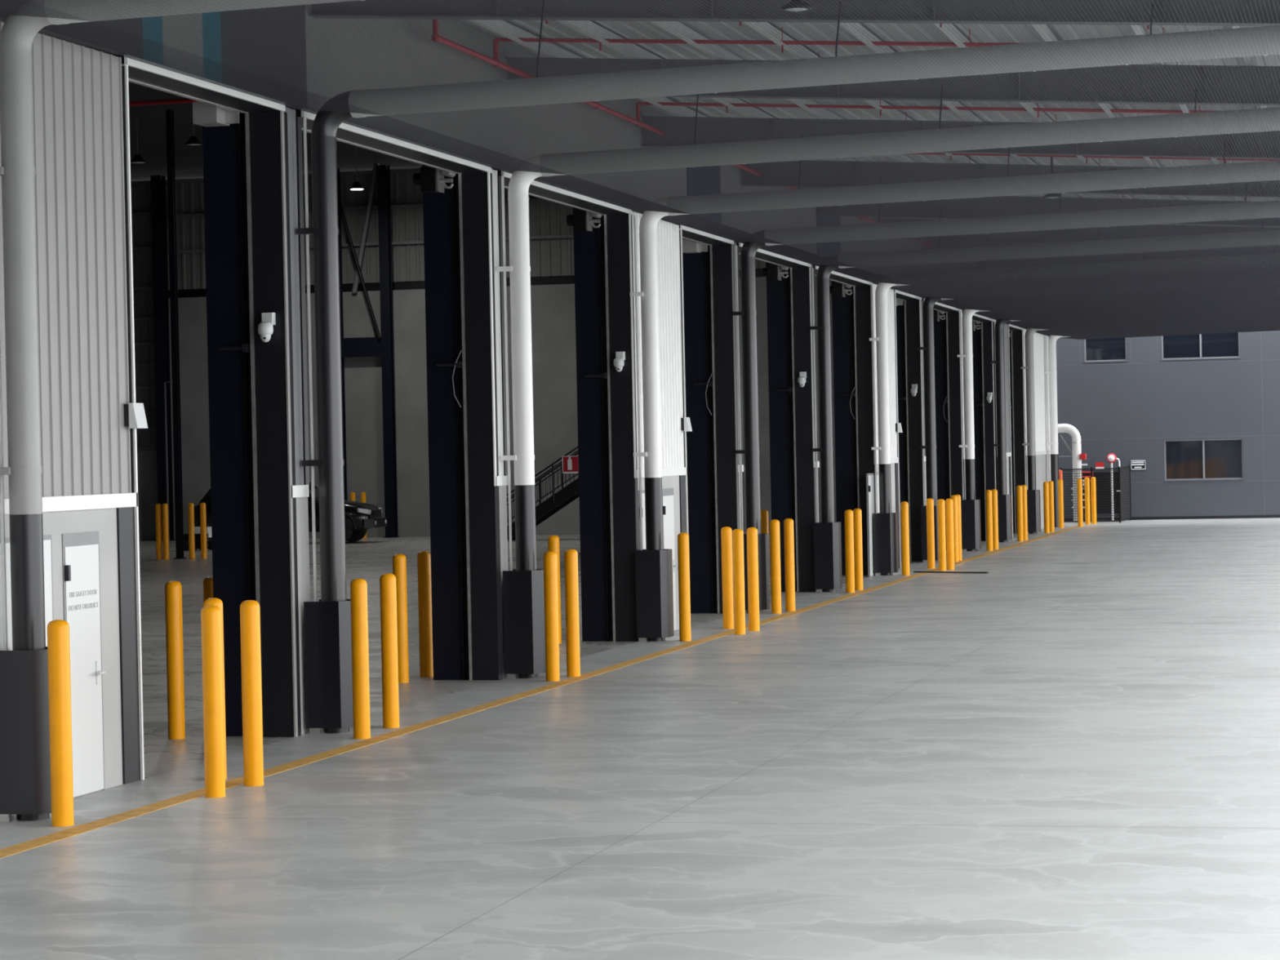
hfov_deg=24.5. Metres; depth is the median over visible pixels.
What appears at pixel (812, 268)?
conduit
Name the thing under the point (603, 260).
door
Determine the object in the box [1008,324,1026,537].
door
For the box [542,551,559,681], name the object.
bollard
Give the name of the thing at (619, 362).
dome camera
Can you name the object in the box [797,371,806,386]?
dome camera
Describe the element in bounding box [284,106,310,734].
wall
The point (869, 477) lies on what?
door
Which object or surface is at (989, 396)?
dome camera
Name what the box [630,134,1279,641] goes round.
downpipe
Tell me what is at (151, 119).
ceiling
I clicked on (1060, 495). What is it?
bollard
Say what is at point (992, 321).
conduit
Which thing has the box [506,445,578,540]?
stair
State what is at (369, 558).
floor
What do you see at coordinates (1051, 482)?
bollard
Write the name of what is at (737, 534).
bollard
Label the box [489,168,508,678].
wall
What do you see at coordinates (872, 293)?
conduit
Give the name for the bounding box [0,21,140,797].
wall
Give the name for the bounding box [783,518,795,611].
bollard
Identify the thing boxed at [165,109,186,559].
steel column
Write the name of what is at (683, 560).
bollard
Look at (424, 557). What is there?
bollard
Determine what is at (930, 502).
bollard
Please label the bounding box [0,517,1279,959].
floor
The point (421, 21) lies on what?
wall
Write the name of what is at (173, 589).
bollard
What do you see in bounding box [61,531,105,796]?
door
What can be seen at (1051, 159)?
lamp
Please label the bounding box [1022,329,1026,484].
conduit
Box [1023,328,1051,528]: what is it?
wall
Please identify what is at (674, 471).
wall
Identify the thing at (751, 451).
downpipe
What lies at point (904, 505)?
bollard
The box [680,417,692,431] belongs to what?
control box
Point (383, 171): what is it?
steel column
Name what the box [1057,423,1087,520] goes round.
pipe
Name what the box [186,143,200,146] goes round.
diffuser
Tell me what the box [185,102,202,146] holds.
pendant lamp
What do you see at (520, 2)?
ceiling
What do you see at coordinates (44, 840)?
painted line
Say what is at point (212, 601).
bollard
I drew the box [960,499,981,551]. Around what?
guard
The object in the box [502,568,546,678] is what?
guard
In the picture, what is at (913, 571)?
ramp
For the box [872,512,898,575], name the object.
guard
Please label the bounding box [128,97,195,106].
pipe
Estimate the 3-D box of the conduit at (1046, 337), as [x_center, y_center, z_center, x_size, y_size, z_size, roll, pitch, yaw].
[13.315,-1.569,96.314,0.036,6.180,0.036,-1,1,14]
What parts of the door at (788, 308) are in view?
header rail, motor, post, guide rail, jamb post, corner trim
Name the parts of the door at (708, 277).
edge trim, motor, header rail, post, guide rail, jamb post, corner trim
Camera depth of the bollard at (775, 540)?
49.43 m
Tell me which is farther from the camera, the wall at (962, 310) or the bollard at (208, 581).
the wall at (962, 310)
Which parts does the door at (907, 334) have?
edge trim, post, guide rail, jamb post, corner trim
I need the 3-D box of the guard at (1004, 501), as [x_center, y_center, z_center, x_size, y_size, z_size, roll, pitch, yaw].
[10.180,1.076,82.829,0.470,1.330,0.450,-1,1,14]
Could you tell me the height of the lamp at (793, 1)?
0.770 m
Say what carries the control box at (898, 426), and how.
attached to the wall at (891, 295)
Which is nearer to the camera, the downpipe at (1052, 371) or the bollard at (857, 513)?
the bollard at (857, 513)
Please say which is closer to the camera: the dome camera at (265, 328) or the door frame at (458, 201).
the dome camera at (265, 328)
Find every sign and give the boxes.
[562,455,578,473]
[1095,462,1104,468]
[1130,460,1146,469]
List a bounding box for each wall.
[0,0,1045,335]
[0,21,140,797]
[130,180,157,541]
[165,168,1016,539]
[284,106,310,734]
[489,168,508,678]
[631,211,687,631]
[733,241,743,532]
[810,265,819,522]
[866,284,900,568]
[920,297,926,505]
[961,310,965,499]
[995,321,1012,523]
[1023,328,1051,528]
[1047,330,1279,520]
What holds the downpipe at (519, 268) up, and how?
on the floor at (1068, 748)
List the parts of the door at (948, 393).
motor, post, guide rail, jamb post, corner trim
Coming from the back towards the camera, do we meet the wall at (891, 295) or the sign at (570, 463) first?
the sign at (570, 463)
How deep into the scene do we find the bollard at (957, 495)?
70.19 m
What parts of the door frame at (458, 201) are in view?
header rail, motor, post, guide rail, jamb post, corner trim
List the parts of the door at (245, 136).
edge trim, header rail, motor, post, guide rail, jamb post, corner trim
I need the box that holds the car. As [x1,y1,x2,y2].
[194,481,386,542]
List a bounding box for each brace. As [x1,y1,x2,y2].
[337,191,381,338]
[351,163,378,293]
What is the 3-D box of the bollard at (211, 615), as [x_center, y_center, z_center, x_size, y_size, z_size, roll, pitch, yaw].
[-3.514,1.819,24.297,0.168,1.576,0.168,-1,1,-26]
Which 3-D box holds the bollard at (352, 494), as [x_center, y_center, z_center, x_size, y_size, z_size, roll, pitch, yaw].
[-9.748,1.206,100.391,0.168,1.576,0.168,-1,1,40]
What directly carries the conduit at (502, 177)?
attached to the wall at (502, 479)
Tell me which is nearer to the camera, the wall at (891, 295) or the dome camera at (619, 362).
the dome camera at (619, 362)
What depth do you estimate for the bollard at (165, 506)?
83.25 m
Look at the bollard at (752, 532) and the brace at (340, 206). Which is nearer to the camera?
the bollard at (752, 532)
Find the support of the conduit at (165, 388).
attached to the steel column at (169, 113)
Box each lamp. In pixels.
[130,117,146,164]
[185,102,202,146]
[349,146,364,190]
[781,0,811,11]
[1044,159,1060,198]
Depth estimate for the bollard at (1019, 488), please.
83.05 m
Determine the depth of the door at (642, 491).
43.45 m
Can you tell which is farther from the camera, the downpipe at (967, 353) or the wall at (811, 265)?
the downpipe at (967, 353)
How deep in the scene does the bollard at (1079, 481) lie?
96.15 m
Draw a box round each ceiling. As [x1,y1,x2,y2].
[128,81,422,181]
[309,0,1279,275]
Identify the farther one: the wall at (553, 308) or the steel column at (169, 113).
the wall at (553, 308)
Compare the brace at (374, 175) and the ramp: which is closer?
the ramp
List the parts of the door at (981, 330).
post, guide rail, jamb post, corner trim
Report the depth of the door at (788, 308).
56.65 m
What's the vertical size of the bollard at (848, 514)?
1.576 m
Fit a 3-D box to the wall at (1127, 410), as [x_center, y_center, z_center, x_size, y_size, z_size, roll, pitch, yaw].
[10.650,-3.734,104.612,90.000,10.500,0.270,-1,1,14]
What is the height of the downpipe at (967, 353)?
7.294 m
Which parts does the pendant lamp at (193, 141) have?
lamp shade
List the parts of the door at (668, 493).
handle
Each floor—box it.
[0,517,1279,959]
[11,528,1043,816]
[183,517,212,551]
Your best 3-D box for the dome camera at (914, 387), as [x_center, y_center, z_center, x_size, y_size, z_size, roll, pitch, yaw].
[6.506,-2.129,70.123,0.156,0.295,0.178,-1,1,14]
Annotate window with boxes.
[1084,337,1127,362]
[1161,332,1240,360]
[1164,438,1244,481]
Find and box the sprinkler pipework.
[431,19,1279,266]
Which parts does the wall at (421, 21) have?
fascia panel, fascia panel, fascia panel, fascia panel, fascia panel, fascia panel, fascia panel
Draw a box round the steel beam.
[340,337,381,357]
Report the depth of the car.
94.77 m
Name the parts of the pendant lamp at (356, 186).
lamp shade, cord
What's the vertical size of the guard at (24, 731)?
1.330 m
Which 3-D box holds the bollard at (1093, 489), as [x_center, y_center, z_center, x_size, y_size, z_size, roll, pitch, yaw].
[15.227,0.686,99.086,0.168,1.576,0.168,-1,1,31]
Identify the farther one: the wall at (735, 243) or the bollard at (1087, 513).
the bollard at (1087, 513)
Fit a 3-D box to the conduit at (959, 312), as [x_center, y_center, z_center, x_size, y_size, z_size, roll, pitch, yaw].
[8.326,-1.267,76.360,0.036,6.180,0.036,-1,1,14]
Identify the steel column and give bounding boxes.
[150,174,175,541]
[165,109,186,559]
[337,167,346,500]
[377,164,399,537]
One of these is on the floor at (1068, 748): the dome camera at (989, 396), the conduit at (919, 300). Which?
the conduit at (919, 300)
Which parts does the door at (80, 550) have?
handle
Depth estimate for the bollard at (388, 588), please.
30.10 m
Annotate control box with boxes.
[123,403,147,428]
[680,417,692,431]
[895,422,902,432]
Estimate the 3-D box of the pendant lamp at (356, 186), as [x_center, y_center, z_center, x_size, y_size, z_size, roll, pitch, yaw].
[-9.116,-10.052,94.908,0.480,1.435,0.480,-1,1,14]
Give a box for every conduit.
[0,330,11,816]
[164,381,172,555]
[302,117,317,601]
[501,176,512,570]
[633,215,643,550]
[735,245,742,530]
[811,267,818,522]
[871,285,877,513]
[919,299,924,506]
[959,311,964,499]
[991,320,995,488]
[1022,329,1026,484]
[1045,337,1049,481]
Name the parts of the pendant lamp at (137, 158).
cord, lamp shade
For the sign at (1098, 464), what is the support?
attached to the mesh fence
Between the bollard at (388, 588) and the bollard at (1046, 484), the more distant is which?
the bollard at (1046, 484)
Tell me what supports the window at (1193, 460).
in the wall at (1127, 410)
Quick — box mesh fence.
[1060,465,1131,523]
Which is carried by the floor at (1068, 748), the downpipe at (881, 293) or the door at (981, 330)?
the downpipe at (881, 293)
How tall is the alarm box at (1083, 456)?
0.200 m
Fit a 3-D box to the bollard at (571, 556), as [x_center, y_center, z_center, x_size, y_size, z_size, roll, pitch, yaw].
[-0.838,1.642,36.522,0.168,1.576,0.168,-1,1,3]
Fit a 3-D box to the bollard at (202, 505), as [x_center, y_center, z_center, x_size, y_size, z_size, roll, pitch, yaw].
[-12.334,1.427,83.412,0.168,1.576,0.168,-1,1,-10]
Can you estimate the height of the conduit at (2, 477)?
6.180 m
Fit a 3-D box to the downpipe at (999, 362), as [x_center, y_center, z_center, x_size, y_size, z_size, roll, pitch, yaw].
[15.160,-2.001,81.614,10.852,7.294,0.469,-1,1,14]
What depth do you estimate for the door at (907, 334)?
70.24 m
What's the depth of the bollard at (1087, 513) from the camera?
98.38 m
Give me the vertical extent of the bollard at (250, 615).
1.576 m
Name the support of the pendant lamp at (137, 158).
hanging from the ceiling at (151, 119)
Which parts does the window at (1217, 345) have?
sill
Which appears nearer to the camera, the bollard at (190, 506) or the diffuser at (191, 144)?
the diffuser at (191, 144)
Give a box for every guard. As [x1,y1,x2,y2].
[0,646,51,821]
[303,599,353,733]
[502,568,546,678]
[635,548,674,641]
[743,533,769,613]
[813,521,842,592]
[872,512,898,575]
[920,505,938,562]
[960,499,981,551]
[997,494,1012,542]
[1026,489,1040,533]
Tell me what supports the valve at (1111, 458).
on the floor at (1068, 748)
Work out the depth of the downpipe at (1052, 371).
96.17 m
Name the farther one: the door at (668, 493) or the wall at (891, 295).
the wall at (891, 295)
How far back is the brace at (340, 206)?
100.69 m
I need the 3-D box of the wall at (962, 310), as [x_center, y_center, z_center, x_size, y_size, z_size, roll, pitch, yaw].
[8.395,-1.307,77.312,0.232,6.280,0.580,-1,1,14]
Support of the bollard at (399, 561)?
on the floor at (369, 558)
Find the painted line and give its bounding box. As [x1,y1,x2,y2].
[0,525,1079,857]
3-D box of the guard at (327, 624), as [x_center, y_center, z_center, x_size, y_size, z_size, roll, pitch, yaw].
[-3.079,1.879,29.797,0.470,1.330,0.450,-1,1,14]
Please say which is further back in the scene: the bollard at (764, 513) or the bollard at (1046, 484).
the bollard at (1046, 484)
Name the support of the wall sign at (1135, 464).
attached to the wall at (1127, 410)
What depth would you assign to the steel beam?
100.86 m
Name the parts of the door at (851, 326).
header rail, motor, post, guide rail, jamb post, corner trim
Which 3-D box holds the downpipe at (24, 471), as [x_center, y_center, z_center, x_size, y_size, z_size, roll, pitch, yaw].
[0.220,-1.096,21.860,10.854,7.294,0.489,-1,1,14]
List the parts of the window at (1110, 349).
sill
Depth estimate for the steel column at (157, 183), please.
102.57 m
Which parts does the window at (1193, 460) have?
sill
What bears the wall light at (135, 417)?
attached to the wall at (79, 94)
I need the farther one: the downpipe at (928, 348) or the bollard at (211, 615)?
the downpipe at (928, 348)
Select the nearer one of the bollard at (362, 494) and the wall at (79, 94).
the wall at (79, 94)
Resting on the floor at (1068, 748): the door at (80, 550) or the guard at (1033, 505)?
the guard at (1033, 505)
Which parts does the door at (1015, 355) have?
edge trim, guide rail, corner trim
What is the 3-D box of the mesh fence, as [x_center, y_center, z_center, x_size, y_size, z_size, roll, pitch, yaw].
[15.679,0.491,101.460,2.090,1.900,3.330,-1,1,14]
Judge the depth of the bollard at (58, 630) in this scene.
22.52 m
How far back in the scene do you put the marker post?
98.23 m
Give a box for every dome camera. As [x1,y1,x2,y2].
[257,312,275,342]
[613,351,625,372]
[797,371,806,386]
[910,384,917,396]
[986,392,992,402]
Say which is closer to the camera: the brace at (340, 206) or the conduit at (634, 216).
the conduit at (634, 216)
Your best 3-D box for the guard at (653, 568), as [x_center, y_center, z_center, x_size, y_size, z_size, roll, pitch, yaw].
[0.224,1.679,43.009,0.470,1.330,0.450,-1,1,14]
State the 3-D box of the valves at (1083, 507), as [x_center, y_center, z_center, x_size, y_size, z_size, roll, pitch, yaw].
[15.279,0.568,101.881,0.748,1.715,0.250,-1,1,14]
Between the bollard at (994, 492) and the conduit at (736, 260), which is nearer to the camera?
the conduit at (736, 260)
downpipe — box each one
[0,0,364,820]
[296,0,1279,733]
[496,85,1279,678]
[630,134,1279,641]
[732,180,1279,613]
[809,207,1279,591]
[869,236,1279,575]
[917,262,1236,562]
[957,300,1204,551]
[990,319,1017,542]
[1021,319,1269,533]
[1044,335,1070,527]
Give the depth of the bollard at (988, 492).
76.24 m
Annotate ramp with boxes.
[913,571,988,573]
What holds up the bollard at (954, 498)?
on the floor at (1068, 748)
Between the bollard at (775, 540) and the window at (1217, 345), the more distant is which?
the window at (1217, 345)
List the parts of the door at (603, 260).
header rail, motor, post, guide rail, jamb post, corner trim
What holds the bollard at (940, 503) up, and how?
on the floor at (1068, 748)
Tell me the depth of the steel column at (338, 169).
101.28 m
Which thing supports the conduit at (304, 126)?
attached to the wall at (300, 491)
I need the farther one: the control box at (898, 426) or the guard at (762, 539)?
the control box at (898, 426)
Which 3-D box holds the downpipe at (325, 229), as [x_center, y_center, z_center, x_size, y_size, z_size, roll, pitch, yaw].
[1.903,-1.198,28.592,10.854,7.294,0.489,-1,1,14]
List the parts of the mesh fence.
panel, fence post, kick panel, panel, fence post, panel, fence post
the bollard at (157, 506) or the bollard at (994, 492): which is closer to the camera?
the bollard at (994, 492)
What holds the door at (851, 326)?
in the wall at (891, 295)
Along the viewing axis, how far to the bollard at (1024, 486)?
83.90 m
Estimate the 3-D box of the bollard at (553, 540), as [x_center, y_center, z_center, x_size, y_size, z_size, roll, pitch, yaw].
[-1.240,1.588,42.910,0.168,1.576,0.168,-1,1,10]
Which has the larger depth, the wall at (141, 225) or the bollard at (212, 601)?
the wall at (141, 225)
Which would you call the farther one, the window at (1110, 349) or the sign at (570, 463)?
the window at (1110, 349)
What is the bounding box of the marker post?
[1058,469,1062,479]
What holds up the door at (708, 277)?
in the wall at (421, 21)
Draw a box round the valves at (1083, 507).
[1071,471,1091,508]
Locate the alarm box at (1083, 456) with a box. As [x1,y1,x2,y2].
[1080,453,1086,459]
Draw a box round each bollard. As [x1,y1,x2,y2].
[47,619,74,826]
[155,503,162,559]
[161,503,168,559]
[164,580,185,739]
[187,502,195,559]
[200,502,207,558]
[200,605,225,797]
[203,576,213,602]
[203,597,226,779]
[240,600,263,786]
[350,492,355,501]
[350,578,370,738]
[360,492,366,538]
[379,573,399,728]
[392,553,408,683]
[417,551,433,677]
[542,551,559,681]
[547,534,561,643]
[564,549,580,676]
[677,532,691,641]
[720,526,733,629]
[732,528,745,634]
[746,527,759,631]
[760,509,769,582]
[769,519,781,613]
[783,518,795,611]
[844,509,854,592]
[853,508,862,590]
[900,501,910,575]
[926,497,934,568]
[937,498,946,570]
[945,498,954,569]
[950,494,959,562]
[954,494,962,560]
[985,489,993,551]
[991,488,998,549]
[1016,485,1023,541]
[1022,484,1027,540]
[1043,481,1049,533]
[1048,480,1054,532]
[1057,479,1063,528]
[1076,478,1083,526]
[1084,477,1090,524]
[1090,476,1096,524]
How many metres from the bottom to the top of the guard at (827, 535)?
1.330 m
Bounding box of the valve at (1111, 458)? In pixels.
[1106,453,1119,519]
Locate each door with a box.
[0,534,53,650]
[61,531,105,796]
[121,54,301,779]
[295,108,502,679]
[474,168,639,641]
[638,490,645,550]
[662,488,678,630]
[679,224,739,613]
[720,242,816,591]
[802,265,875,575]
[866,284,924,568]
[866,472,879,576]
[911,297,964,550]
[962,310,997,541]
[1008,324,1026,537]
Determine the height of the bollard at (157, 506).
1.576 m
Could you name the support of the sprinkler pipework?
hanging from the ceiling at (520, 2)
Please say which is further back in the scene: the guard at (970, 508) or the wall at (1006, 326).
the wall at (1006, 326)
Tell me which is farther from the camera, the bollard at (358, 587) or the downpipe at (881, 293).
the downpipe at (881, 293)
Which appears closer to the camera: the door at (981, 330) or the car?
the door at (981, 330)
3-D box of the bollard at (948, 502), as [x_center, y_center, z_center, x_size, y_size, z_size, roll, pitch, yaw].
[6.852,1.196,65.261,0.168,1.576,0.168,-2,1,-28]
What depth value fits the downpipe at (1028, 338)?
89.77 m
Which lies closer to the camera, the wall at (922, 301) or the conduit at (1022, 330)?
the wall at (922, 301)
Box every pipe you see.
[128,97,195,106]
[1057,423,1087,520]
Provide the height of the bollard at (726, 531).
1.576 m

